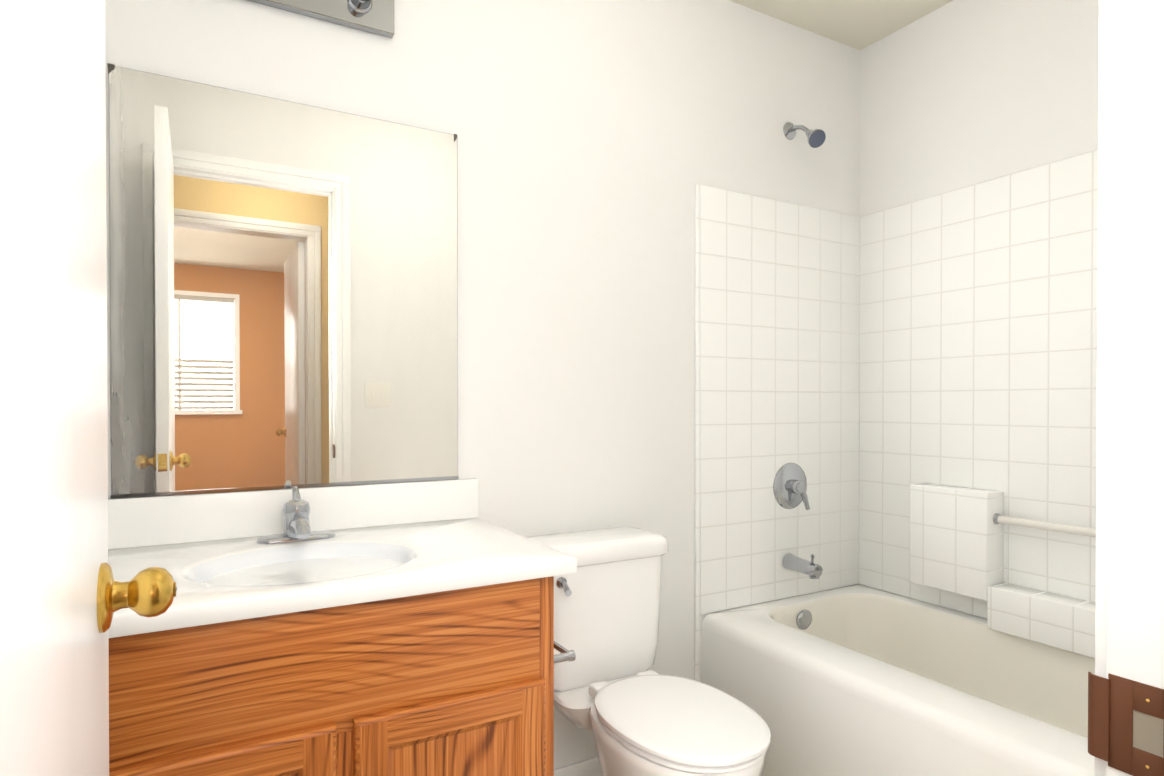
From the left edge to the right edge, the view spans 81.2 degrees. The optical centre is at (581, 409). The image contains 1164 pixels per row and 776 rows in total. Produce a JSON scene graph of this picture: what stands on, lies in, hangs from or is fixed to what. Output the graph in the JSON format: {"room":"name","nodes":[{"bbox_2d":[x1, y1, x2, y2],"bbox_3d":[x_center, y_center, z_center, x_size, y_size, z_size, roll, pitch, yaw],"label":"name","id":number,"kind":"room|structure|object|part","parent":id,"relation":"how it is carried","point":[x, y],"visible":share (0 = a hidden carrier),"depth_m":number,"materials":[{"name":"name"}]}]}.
{"room":"bathroom","nodes":[
{"label":"bathroom","id":0,"kind":"room"},
{"bbox_2d":[105,0,859,768],"bbox_3d":[-0.062,-0.117,1.969,2.673,2.411,0.120,0,1,-29],"label":"wall","id":1,"kind":"structure","parent":0,"point":[599,140],"depth_m":1.93,"materials":[{"name":"white paint"}]},
{"bbox_2d":[107,63,458,498],"bbox_3d":[-0.642,-0.263,1.563,0.740,0.884,0.010,0,1,-29],"label":"mirror","id":2,"kind":"object","parent":1,"relation":"attached to","point":[283,294],"visible":1,"depth_m":1.53,"materials":[{"name":"clear mirror"}]},
{"bbox_2d":[247,0,393,38],"bbox_3d":[-0.658,-0.965,1.518,0.478,0.115,0.062,0,1,-29],"label":"sconce","id":3,"kind":"object","parent":1,"relation":"attached to","point":[376,17],"visible":1,"depth_m":1.59,"materials":[{"name":"silver metal"}]},
{"bbox_2d":[554,756,601,775],"bbox_3d":[0.028,1.047,1.953,0.753,0.085,0.012,0,1,-29],"label":"baseboard","id":4,"kind":"structure","parent":1,"relation":"attached to","point":[589,767],"depth_m":1.92,"materials":[{"name":"white paint"}]},
{"bbox_2d":[695,184,859,681],"bbox_3d":[0.692,0.188,2.324,0.772,1.796,0.008,0,1,-29],"label":"wall tile","id":5,"kind":"structure","parent":1,"relation":"attached to","point":[777,335],"depth_m":2.29,"materials":[{"name":"white tile"}]},
{"bbox_2d":[773,463,809,509],"bbox_3d":[0.731,0.262,2.308,0.160,0.160,0.066,0,1,-29],"label":"shower valve","id":6,"kind":"object","parent":5,"relation":"attached to","point":[790,485],"visible":1,"depth_m":2.31,"materials":[{"name":"silver metal"}]},
{"bbox_2d":[783,553,822,578],"bbox_3d":[0.741,0.517,2.275,0.054,0.078,0.136,0,1,-29],"label":"tub spout","id":7,"kind":"object","parent":5,"relation":"attached to","point":[812,569],"visible":1,"depth_m":2.25,"materials":[{"name":"silver metal"}]},
{"bbox_2d":[783,122,825,147],"bbox_3d":[0.743,-0.923,2.263,0.060,0.128,0.155,0,0,-24],"label":"shower head","id":8,"kind":"object","parent":1,"relation":"attached to","point":[816,138],"visible":0.98,"depth_m":2.24},
{"bbox_2d":[730,0,953,49],"bbox_3d":[0.651,-1.329,-0.941,5.000,0.060,5.870,0,1,-29],"label":"ceiling","id":9,"kind":"structure","parent":0,"point":[859,24],"depth_m":2.27,"materials":[{"name":"beige paint"}]},
{"bbox_2d":[860,0,1098,618],"bbox_3d":[1.468,-0.116,1.857,0.120,2.411,1.581,0,1,-29],"label":"wall","id":10,"kind":"structure","parent":0,"point":[956,94],"depth_m":2.14,"materials":[{"name":"white paint"}]},
{"bbox_2d":[859,150,1097,618],"bbox_3d":[1.386,-0.028,1.873,0.008,1.356,1.458,0,1,-29],"label":"wall tile","id":11,"kind":"structure","parent":10,"relation":"attached to","point":[978,335],"depth_m":2.09,"materials":[{"name":"white tile"}]},
{"bbox_2d":[910,483,1095,657],"bbox_3d":[1.364,0.449,1.817,0.092,0.402,1.005,0,1,-29],"label":"tile ledge","id":12,"kind":"object","parent":11,"relation":"attached to","point":[956,539],"visible":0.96,"depth_m":2.03,"materials":[{"name":"white tile"}]},
{"bbox_3d":[1.425,0.329,1.738,0.064,0.034,0.707,0,1,-29],"label":"grab bar rail","id":13,"kind":"part","parent":12,"relation":"part of","materials":[{"name":"white"}]},
{"bbox_3d":[0.651,1.142,-0.921,5.000,0.060,5.870,0,1,-29],"label":"floor","id":14,"kind":"structure","parent":0,"visible":0},
{"bbox_2d":[108,478,576,775],"bbox_3d":[-0.527,0.632,1.329,0.984,0.924,0.542,0,1,-29],"label":"bathroom vanity","id":15,"kind":"object","parent":14,"relation":"on","point":[397,629],"visible":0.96,"depth_m":1.19,"materials":[{"name":"brown wood"}]},
{"bbox_2d":[256,486,334,543],"bbox_3d":[-0.597,0.226,1.433,0.158,0.113,0.152,0,1,-29],"label":"faucet","id":16,"kind":"object","parent":15,"relation":"on","point":[296,528],"depth_m":1.45,"materials":[{"name":"silver metal"}]},
{"bbox_3d":[-0.389,0.743,1.119,0.732,0.454,0.018,0,1,-29],"label":"door","id":17,"kind":"part","parent":15,"relation":"part of","materials":[{"name":"brown wood"}]},
{"bbox_2d":[526,527,770,775],"bbox_3d":[0.144,0.716,1.613,0.404,0.751,0.689,0,1,-29],"label":"toilet","id":18,"kind":"object","parent":14,"relation":"on","point":[625,704],"visible":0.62,"depth_m":1.67,"materials":[{"name":"white ceramic"}]},
{"bbox_3d":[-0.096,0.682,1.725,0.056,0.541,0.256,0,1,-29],"label":"lever","id":19,"kind":"part","parent":18,"relation":"part of","materials":[{"name":"silver metal"}]},
{"bbox_3d":[0.209,0.684,1.515,0.324,0.034,0.454,0,1,-29],"label":"seat","id":20,"kind":"part","parent":18,"relation":"part of","materials":[{"name":"white plastic"}]},
{"bbox_2d":[701,584,1094,775],"bbox_3d":[1.060,0.872,1.701,0.748,0.438,1.461,0,1,-29],"label":"bathtub","id":21,"kind":"object","parent":14,"relation":"on","point":[857,680],"visible":0.92,"depth_m":1.84,"materials":[{"name":"white ceramic"}]},
{"bbox_3d":[0.015,-0.103,0.193,5.000,2.411,0.115,0,1,-29],"label":"wall","id":22,"kind":"structure","parent":0,"visible":0},
{"bbox_2d":[0,0,176,775],"bbox_3d":[-0.350,0.075,0.420,0.158,2.029,0.627,0,1,-29],"label":"door","id":23,"kind":"structure","parent":22,"relation":"in","point":[64,595],"depth_m":0.44,"materials":[{"name":"white paint"}]},
{"bbox_3d":[-0.480,0.178,0.650,0.158,0.065,0.100,0,1,-29],"label":"knob","id":24,"kind":"part","parent":23,"relation":"part of","materials":[{"name":"gold metal"}]},
{"bbox_2d":[1094,0,1163,775],"bbox_3d":[0.097,0.046,0.240,0.773,2.113,0.149,0,1,-29],"label":"door frame","id":25,"kind":"structure","parent":22,"relation":"attached to","point":[1135,574],"depth_m":0.44,"materials":[{"name":"white paint"}]},
{"bbox_2d":[1088,672,1163,775],"bbox_3d":[0.354,0.204,0.438,0.009,0.061,0.047,0,1,-29],"label":"strike plate","id":26,"kind":"object","parent":25,"relation":"attached to","point":[1125,725],"visible":1,"depth_m":0.44,"materials":[{"name":"brown metal"}]}
]}

